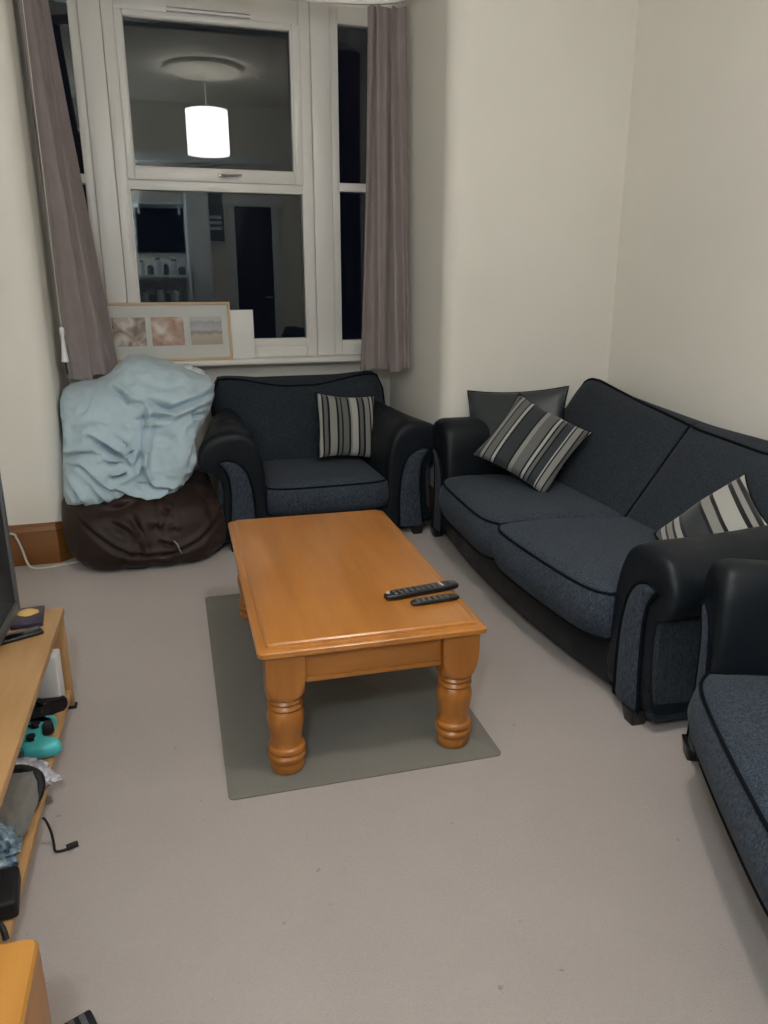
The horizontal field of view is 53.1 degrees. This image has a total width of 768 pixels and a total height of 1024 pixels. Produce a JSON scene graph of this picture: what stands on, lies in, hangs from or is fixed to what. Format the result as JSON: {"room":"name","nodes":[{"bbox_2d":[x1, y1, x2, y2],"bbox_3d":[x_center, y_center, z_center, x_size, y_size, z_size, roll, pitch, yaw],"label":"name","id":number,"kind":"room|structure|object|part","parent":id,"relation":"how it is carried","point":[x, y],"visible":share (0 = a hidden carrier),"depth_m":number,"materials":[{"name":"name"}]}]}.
{"room":"living room","nodes":[
{"label":"living room","id":0,"kind":"room"},
{"bbox_2d":[0,0,638,525],"bbox_3d":[-0.655,-1.728,4.587,3.924,3.640,1.265,-5,18,-16],"label":"wall","id":1,"kind":"structure","parent":0,"point":[518,111],"depth_m":4.33,"materials":[{"name":"beige paint"}]},
{"bbox_2d":[9,521,74,566],"bbox_3d":[-2.172,0.047,4.612,0.676,0.228,1.034,-5,18,-16],"label":"baseboard","id":2,"kind":"structure","parent":1,"relation":"attached to","point":[42,543],"depth_m":4.19,"materials":[{"name":"brown wood"}]},
{"bbox_2d":[48,0,106,302],"bbox_3d":[-1.904,-2.004,4.679,0.275,2.145,0.088,-5,18,-16],"label":"window","id":3,"kind":"structure","parent":1,"relation":"in","point":[87,178],"depth_m":4.58,"materials":[{"name":"white plastic"}]},
{"bbox_2d":[76,0,127,302],"bbox_3d":[-1.710,-2.018,4.723,0.125,2.145,0.114,-5,18,-16],"label":"trim","id":4,"kind":"structure","parent":1,"relation":"attached to","point":[88,11],"depth_m":4.62,"materials":[{"name":"white plastic"}]},
{"bbox_2d":[100,0,316,356],"bbox_3d":[-1.052,-2.066,4.882,1.225,2.145,0.144,-5,18,-16],"label":"window","id":5,"kind":"structure","parent":1,"relation":"in","point":[283,16],"depth_m":4.76,"materials":[{"name":"white plastic"}]},
{"bbox_2d":[166,5,249,18],"bbox_3d":[-1.045,-2.978,4.581,0.490,0.029,0.024,-5,18,-16],"label":"vent","id":6,"kind":"object","parent":5,"relation":"attached to","point":[190,11],"depth_m":4.58,"materials":[{"name":"white plastic"}]},
{"bbox_3d":[-1.050,-2.525,4.740,1.092,0.915,0.054,-5,18,-16],"label":"sash","id":7,"kind":"part","parent":5,"relation":"part of","materials":[{"name":"white plastic"}]},
{"bbox_3d":[-0.967,-2.117,4.839,0.145,0.022,0.044,-5,18,-16],"label":"handle","id":8,"kind":"part","parent":5,"relation":"part of","materials":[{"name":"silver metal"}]},
{"bbox_2d":[118,354,360,366],"bbox_3d":[-0.982,-1.021,5.194,2.156,0.036,0.235,-5,18,-16],"label":"windowsill","id":9,"kind":"structure","parent":1,"relation":"attached to","point":[349,357],"depth_m":5.16,"materials":[{"name":"white paint"}]},
{"bbox_2d":[106,302,232,361],"bbox_3d":[-1.395,-1.169,4.987,0.800,0.369,0.066,-5,18,-17],"label":"picture frame","id":10,"kind":"object","parent":9,"relation":"on","point":[171,331],"visible":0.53,"depth_m":4.99,"materials":[{"name":"beige wood"}]},
{"bbox_2d":[111,317,146,346],"bbox_3d":[-1.626,-1.149,4.912,0.203,0.180,0.003,-5,11,-17],"label":"print","id":11,"kind":"object","parent":10,"relation":"attached to","point":[127,332],"depth_m":4.91},
{"bbox_2d":[150,317,184,345],"bbox_3d":[-1.399,-1.170,4.981,0.203,0.180,0.003,-5,11,-17],"label":"print","id":12,"kind":"object","parent":10,"relation":"attached to","point":[166,331],"depth_m":4.98},
{"bbox_2d":[189,316,222,344],"bbox_3d":[-1.167,-1.192,5.053,0.203,0.180,0.003,-5,11,-17],"label":"print","id":13,"kind":"object","parent":10,"relation":"attached to","point":[206,330],"depth_m":5.05},
{"bbox_2d":[230,310,254,358],"bbox_3d":[-0.975,-1.185,5.128,0.215,0.314,0.026,-5,18,-16],"label":"card","id":14,"kind":"object","parent":9,"relation":"on","point":[242,326],"visible":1,"depth_m":5.13,"materials":[{"name":"white paper"}]},
{"bbox_2d":[309,2,335,355],"bbox_3d":[-0.414,-2.134,5.105,0.128,2.145,0.114,-5,18,-16],"label":"trim","id":15,"kind":"structure","parent":1,"relation":"attached to","point":[319,14],"depth_m":5.02,"materials":[{"name":"white plastic"}]},
{"bbox_2d":[329,5,367,354],"bbox_3d":[-0.164,-2.160,5.191,0.403,2.145,0.088,-5,18,-16],"label":"window","id":16,"kind":"structure","parent":1,"relation":"in","point":[340,16],"depth_m":5.06,"materials":[{"name":"white plastic"}]},
{"bbox_2d":[288,0,408,4],"bbox_3d":[-0.834,-2.879,4.116,2.136,0.073,0.392,-5,18,-16],"label":"track","id":17,"kind":"object","parent":1,"relation":"attached to","point":[342,2],"visible":1,"depth_m":4.45,"materials":[{"name":"white paint"}]},
{"bbox_2d":[22,0,68,374],"bbox_3d":[-1.742,-1.724,3.930,0.041,2.026,0.041,-5,18,-16],"label":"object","id":18,"kind":"object","parent":17,"relation":"hanging from","point":[64,359],"visible":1,"depth_m":4.08,"materials":[{"name":"grey"}]},
{"bbox_2d":[18,0,117,379],"bbox_3d":[-1.753,-1.775,4.186,0.227,2.077,0.345,11,20,31],"label":"curtain","id":19,"kind":"object","parent":17,"relation":"hanging from","point":[88,335],"visible":0.93,"depth_m":4.22,"materials":[{"name":"grey fabric"}]},
{"bbox_2d":[360,5,409,371],"bbox_3d":[0.012,-1.939,4.778,0.336,2.107,0.138,4,17,12],"label":"curtain","id":20,"kind":"object","parent":17,"relation":"hanging from","point":[385,342],"visible":1,"depth_m":4.77,"materials":[{"name":"grey fabric"}]},
{"bbox_2d":[429,485,433,523],"bbox_3d":[0.698,-0.192,5.398,1.076,0.228,1.150,-5,18,-16],"label":"baseboard","id":21,"kind":"structure","parent":1,"relation":"attached to","point":[431,488],"depth_m":4.89,"materials":[{"name":"brown wood"}]},
{"bbox_2d":[10,499,767,1023],"bbox_3d":[0.035,0.715,2.978,4.120,0.100,6.070,-5,18,-16],"label":"floor","id":22,"kind":"structure","parent":0,"point":[588,870],"depth_m":2.07,"materials":[{"name":"beige carpet"}]},
{"bbox_2d":[0,939,51,1023],"bbox_3d":[-0.764,0.999,1.151,0.460,0.420,0.381,-4,17,-14],"label":"base cabinet","id":23,"kind":"object","parent":22,"relation":"on","point":[23,992],"visible":1,"depth_m":1.26,"materials":[{"name":"orange wood"}]},
{"bbox_3d":[-0.562,0.996,1.213,0.032,0.390,0.364,-4,17,-14],"label":"panel","id":24,"kind":"part","parent":23,"relation":"part of","materials":[{"name":"orange wood"}]},
{"bbox_2d":[0,608,77,944],"bbox_3d":[-1.172,0.732,2.079,0.454,0.390,1.384,-4,17,-14],"label":"tv stand","id":25,"kind":"object","parent":22,"relation":"on","point":[23,663],"visible":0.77,"depth_m":2.21,"materials":[{"name":"brown wood"}]},
{"bbox_2d":[0,920,8,941],"bbox_3d":[-0.903,0.933,1.720,0.097,0.057,0.117,-12,21,-35],"label":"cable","id":26,"kind":"object","parent":25,"relation":"on","point":[3,930],"visible":1,"depth_m":1.72,"materials":[{"name":"black plastic"}]},
{"bbox_2d":[0,473,20,644],"bbox_3d":[-1.141,0.213,1.887,0.169,0.715,1.250,-4,17,-13],"label":"television","id":27,"kind":"object","parent":25,"relation":"on","point":[10,607],"visible":1,"depth_m":2.45,"materials":[{"name":"black plastic"}]},
{"bbox_2d":[0,866,20,920],"bbox_3d":[-0.958,0.911,1.800,0.190,0.051,0.130,-7,18,-21],"label":"console","id":28,"kind":"object","parent":25,"relation":"on","point":[10,877],"visible":1,"depth_m":1.80,"materials":[{"name":"black plastic"}]},
{"bbox_2d":[0,821,22,868],"bbox_3d":[-0.986,0.838,1.944,0.128,0.109,0.198,-8,19,-24],"label":"snack packet","id":29,"kind":"object","parent":25,"relation":"on","point":[10,843],"visible":0.72,"depth_m":1.90,"materials":[{"name":"blue plastic"}]},
{"bbox_2d":[0,626,43,645],"bbox_3d":[-1.189,0.401,2.473,0.170,0.015,0.056,-14,22,-39],"label":"phone","id":30,"kind":"object","parent":25,"relation":"on","point":[33,631],"visible":0.88,"depth_m":2.48,"materials":[{"name":"black plastic"}]},
{"bbox_2d":[0,764,44,839],"bbox_3d":[-1.001,0.796,2.075,0.137,0.113,0.285,-4,17,-13],"label":"pouch","id":31,"kind":"object","parent":25,"relation":"on","point":[26,787],"visible":0.67,"depth_m":2.06,"materials":[{"name":"grey fabric"}]},
{"bbox_2d":[10,605,44,629],"bbox_3d":[-1.210,0.357,2.612,0.100,0.019,0.150,-6,18,-20],"label":"case","id":32,"kind":"object","parent":25,"relation":"on","point":[27,617],"visible":0.77,"depth_m":2.58,"materials":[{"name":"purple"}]},
{"bbox_2d":[17,608,38,616],"bbox_3d":[-1.216,0.343,2.627,0.063,0.001,0.065,10,19,29],"label":"picture","id":33,"kind":"object","parent":32,"relation":"on","point":[23,612],"depth_m":2.62,"materials":[{"name":"yellow paper"}]},
{"bbox_2d":[0,690,71,944],"bbox_3d":[-1.175,0.856,2.114,0.437,0.023,1.340,-4,17,-14],"label":"shelf","id":34,"kind":"object","parent":25,"relation":"attached to","point":[24,857],"depth_m":2.07,"materials":[{"name":"brown wood"}]},
{"bbox_2d":[15,756,61,785],"bbox_3d":[-1.059,0.773,2.293,0.248,0.029,0.122,16,23,42],"label":"wrapper","id":35,"kind":"object","parent":25,"relation":"on","point":[50,776],"visible":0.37,"depth_m":2.30,"materials":[{"name":"white plastic"}]},
{"bbox_2d":[18,715,61,758],"bbox_3d":[-1.098,0.709,2.439,0.125,0.067,0.202,-8,19,-26],"label":"game controller","id":36,"kind":"object","parent":25,"relation":"on","point":[34,744],"visible":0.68,"depth_m":2.38,"materials":[{"name":"teal plastic"}]},
{"bbox_2d":[30,695,67,735],"bbox_3d":[-1.143,0.671,2.563,0.125,0.067,0.202,-2,17,-7],"label":"game controller","id":37,"kind":"object","parent":25,"relation":"on","point":[43,707],"visible":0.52,"depth_m":2.58,"materials":[{"name":"black plastic"}]},
{"bbox_2d":[37,649,65,698],"bbox_3d":[-1.175,0.578,2.641,0.125,0.200,0.090,-3,17,-11],"label":"router","id":38,"kind":"object","parent":25,"relation":"on","point":[52,685],"visible":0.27,"depth_m":2.62,"materials":[{"name":"white plastic"}]},
{"bbox_3d":[-1.345,0.555,2.709,0.442,0.362,0.024,-4,17,-14],"label":"panel","id":39,"kind":"part","parent":25,"relation":"part of","materials":[{"name":"brown wood"}]},
{"bbox_2d":[10,533,80,569],"bbox_3d":[-1.876,0.203,4.137,0.433,0.206,0.076,-4,17,-12],"label":"cable","id":40,"kind":"object","parent":22,"relation":"on","point":[13,534],"visible":0.91,"depth_m":4.14,"materials":[{"name":"grey plastic"}]},
{"bbox_2d":[42,817,78,852],"bbox_3d":[-0.891,0.885,2.103,0.102,0.085,0.042,2,17,7],"label":"charging cable","id":41,"kind":"object","parent":22,"relation":"on","point":[74,844],"visible":1,"depth_m":2.11,"materials":[{"name":"black plastic"}]},
{"bbox_2d":[64,1010,96,1023],"bbox_3d":[-0.685,1.076,1.562,0.185,0.032,0.086,-13,21,-37],"label":"lead","id":42,"kind":"object","parent":22,"relation":"on","point":[87,1017],"visible":1,"depth_m":1.59,"materials":[{"name":"black plastic"}]},
{"bbox_2d":[61,469,225,569],"bbox_3d":[-1.382,-0.013,4.429,0.878,0.446,0.952,-5,18,-16],"label":"beanbag","id":43,"kind":"object","parent":22,"relation":"on","point":[187,524],"visible":0.72,"depth_m":4.07,"materials":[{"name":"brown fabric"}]},
{"bbox_2d":[60,354,214,505],"bbox_3d":[-1.383,-0.484,4.369,0.858,0.762,0.840,-5,18,-16],"label":"duvet","id":44,"kind":"object","parent":43,"relation":"on","point":[132,429],"visible":0.98,"depth_m":4.10,"materials":[{"name":"blue fabric"}]},
{"bbox_2d":[197,371,432,551],"bbox_3d":[-0.451,-0.375,4.849,1.458,0.898,1.048,-5,18,-16],"label":"armchair","id":45,"kind":"object","parent":22,"relation":"on","point":[260,442],"visible":0.88,"depth_m":4.63,"materials":[{"name":"fabric"}]},
{"bbox_3d":[-0.987,-0.124,4.735,0.052,0.385,0.825,-3,17,-9],"label":"panel","id":46,"kind":"part","parent":45,"relation":"part of","materials":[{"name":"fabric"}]},
{"bbox_3d":[-0.960,-0.263,4.711,0.390,0.675,0.862,-5,18,-16],"label":"armrest","id":47,"kind":"part","parent":45,"relation":"part of","materials":[{"name":"black leather"}]},
{"bbox_2d":[211,371,382,460],"bbox_3d":[-0.543,-0.624,5.085,1.159,0.558,0.364,-5,18,-16],"label":"cushion","id":48,"kind":"object","parent":45,"relation":"on","point":[280,413],"depth_m":4.97,"materials":[{"name":"fabric"}]},
{"bbox_2d":[262,456,388,514],"bbox_3d":[-0.413,-0.181,4.777,0.720,0.210,0.786,-5,18,-16],"label":"seat cushion","id":49,"kind":"object","parent":45,"relation":"on","point":[291,485],"depth_m":4.48,"materials":[{"name":"fabric"}]},
{"bbox_2d":[315,392,374,458],"bbox_3d":[-0.237,-0.544,4.886,0.436,0.431,0.206,-5,18,-17],"label":"cushion","id":50,"kind":"object","parent":45,"relation":"on","point":[345,423],"visible":0.91,"depth_m":4.83,"materials":[{"name":"black fabric"}]},
{"bbox_3d":[0.062,-0.355,5.012,0.390,0.675,0.862,-5,18,-16],"label":"armrest","id":51,"kind":"part","parent":45,"relation":"part of","materials":[{"name":"black leather"}]},
{"bbox_3d":[0.094,-0.221,5.053,0.052,0.385,0.825,-8,19,-24],"label":"panel","id":52,"kind":"part","parent":45,"relation":"part of","materials":[{"name":"leather"}]},
{"bbox_2d":[205,594,500,799],"bbox_3d":[-0.244,0.607,3.146,0.885,0.008,1.585,-4,17,-14],"label":"rug","id":53,"kind":"object","parent":22,"relation":"on","point":[358,727],"visible":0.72,"depth_m":2.69,"materials":[{"name":"grey carpet"}]},
{"bbox_2d":[228,510,486,775],"bbox_3d":[-0.188,0.411,3.006,0.722,0.466,1.330,-4,17,-14],"label":"coffee table","id":54,"kind":"object","parent":53,"relation":"on","point":[313,587],"visible":1,"depth_m":2.50,"materials":[{"name":"brown wood"}]},
{"bbox_3d":[-0.607,0.278,3.487,0.119,0.440,0.119,-4,17,-14],"label":"leg","id":55,"kind":"part","parent":54,"relation":"part of","materials":[{"name":"brown wood"}]},
{"bbox_3d":[-0.308,0.610,2.397,0.119,0.440,0.119,-4,17,-14],"label":"leg","id":56,"kind":"part","parent":54,"relation":"part of","materials":[{"name":"brown wood"}]},
{"bbox_2d":[384,580,457,600],"bbox_3d":[0.129,0.266,2.638,0.272,0.023,0.052,-8,18,-24],"label":"remote control","id":57,"kind":"object","parent":54,"relation":"on","point":[397,594],"visible":1,"depth_m":2.62,"materials":[{"name":"black plastic"}]},
{"bbox_2d":[410,593,458,605],"bbox_3d":[0.171,0.291,2.567,0.169,0.016,0.038,-6,18,-20],"label":"remote control","id":58,"kind":"object","parent":54,"relation":"on","point":[433,599],"visible":1,"depth_m":2.56,"materials":[{"name":"black plastic"}]},
{"bbox_3d":[0.232,0.569,2.532,0.119,0.440,0.119,-4,17,-14],"label":"leg","id":59,"kind":"part","parent":54,"relation":"part of","materials":[{"name":"brown wood"}]},
{"bbox_2d":[430,378,767,725],"bbox_3d":[1.048,-0.044,3.687,1.205,0.942,2.435,-5,17,-15],"label":"sofa","id":60,"kind":"object","parent":22,"relation":"on","point":[582,559],"visible":0.86,"depth_m":3.37,"materials":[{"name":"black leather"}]},
{"bbox_3d":[0.790,-0.266,4.668,0.972,0.705,0.363,-5,17,-15],"label":"armrest","id":61,"kind":"part","parent":60,"relation":"part of","materials":[{"name":"black leather"}]},
{"bbox_2d":[467,386,568,470],"bbox_3d":[0.755,-0.474,4.433,0.649,0.518,0.200,8,19,24],"label":"cushion","id":62,"kind":"object","parent":60,"relation":"on","point":[491,408],"visible":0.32,"depth_m":4.42,"materials":[{"name":"grey leather"}]},
{"bbox_2d":[438,474,622,557],"bbox_3d":[0.753,-0.013,4.086,0.833,0.229,0.875,-5,17,-15],"label":"seat cushion","id":63,"kind":"object","parent":60,"relation":"on","point":[474,505],"depth_m":3.87,"materials":[{"name":"fabric"}]},
{"bbox_2d":[472,393,592,491],"bbox_3d":[0.799,-0.370,4.158,0.559,0.490,0.329,10,19,29],"label":"cushion","id":64,"kind":"object","parent":60,"relation":"on","point":[530,443],"visible":0.99,"depth_m":4.09,"materials":[{"name":"black fabric"}]},
{"bbox_2d":[492,517,656,637],"bbox_3d":[0.984,0.232,3.278,0.833,0.229,0.875,-5,17,-15],"label":"seat cushion","id":65,"kind":"object","parent":60,"relation":"on","point":[571,567],"depth_m":3.16,"materials":[{"name":"fabric"}]},
{"bbox_2d":[555,380,702,516],"bbox_3d":[1.226,-0.379,4.215,0.503,0.594,1.068,-5,17,-15],"label":"cushion","id":66,"kind":"object","parent":60,"relation":"on","point":[632,438],"depth_m":3.98,"materials":[{"name":"fabric"}]},
{"bbox_3d":[1.351,0.488,2.718,0.922,0.385,0.053,-5,18,-16],"label":"panel","id":67,"kind":"part","parent":60,"relation":"part of","materials":[{"name":"fabric"}]},
{"bbox_3d":[1.337,0.346,2.765,0.972,0.640,0.363,-5,17,-15],"label":"armrest","id":68,"kind":"part","parent":60,"relation":"part of","materials":[{"name":"black leather"}]},
{"bbox_2d":[627,422,767,530],"bbox_3d":[1.508,-0.055,3.236,0.503,0.544,1.068,-5,17,-15],"label":"cushion","id":69,"kind":"object","parent":60,"relation":"on","point":[704,458],"depth_m":3.46,"materials":[{"name":"fabric"}]},
{"bbox_2d":[654,473,767,539],"bbox_3d":[1.302,0.086,3.069,0.318,0.428,0.499,2,17,6],"label":"cushion","id":70,"kind":"object","parent":60,"relation":"on","point":[732,507],"visible":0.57,"depth_m":3.04,"materials":[{"name":"black fabric"}]},
{"bbox_2d":[682,558,767,917],"bbox_3d":[1.350,0.557,1.783,1.073,0.898,1.387,2,17,7],"label":"armchair","id":71,"kind":"object","parent":22,"relation":"on","point":[727,734],"visible":1,"depth_m":2.10,"materials":[{"name":"black leather"}]},
{"bbox_2d":[687,674,767,910],"bbox_3d":[1.220,0.694,1.842,0.811,0.218,0.910,2,17,7],"label":"seat cushion","id":72,"kind":"object","parent":71,"relation":"on","point":[727,714],"depth_m":1.91,"materials":[{"name":"fabric"}]},
{"bbox_3d":[1.429,0.457,2.339,0.862,0.675,0.253,2,17,7],"label":"armrest","id":73,"kind":"part","parent":71,"relation":"part of","materials":[{"name":"black leather"}]},
{"bbox_2d":[607,0,767,439],"bbox_3d":[2.140,-1.082,2.459,0.120,3.640,4.880,-5,18,-16],"label":"wall","id":74,"kind":"structure","parent":0,"point":[689,332],"depth_m":3.93,"materials":[{"name":"beige paint"}]}
]}

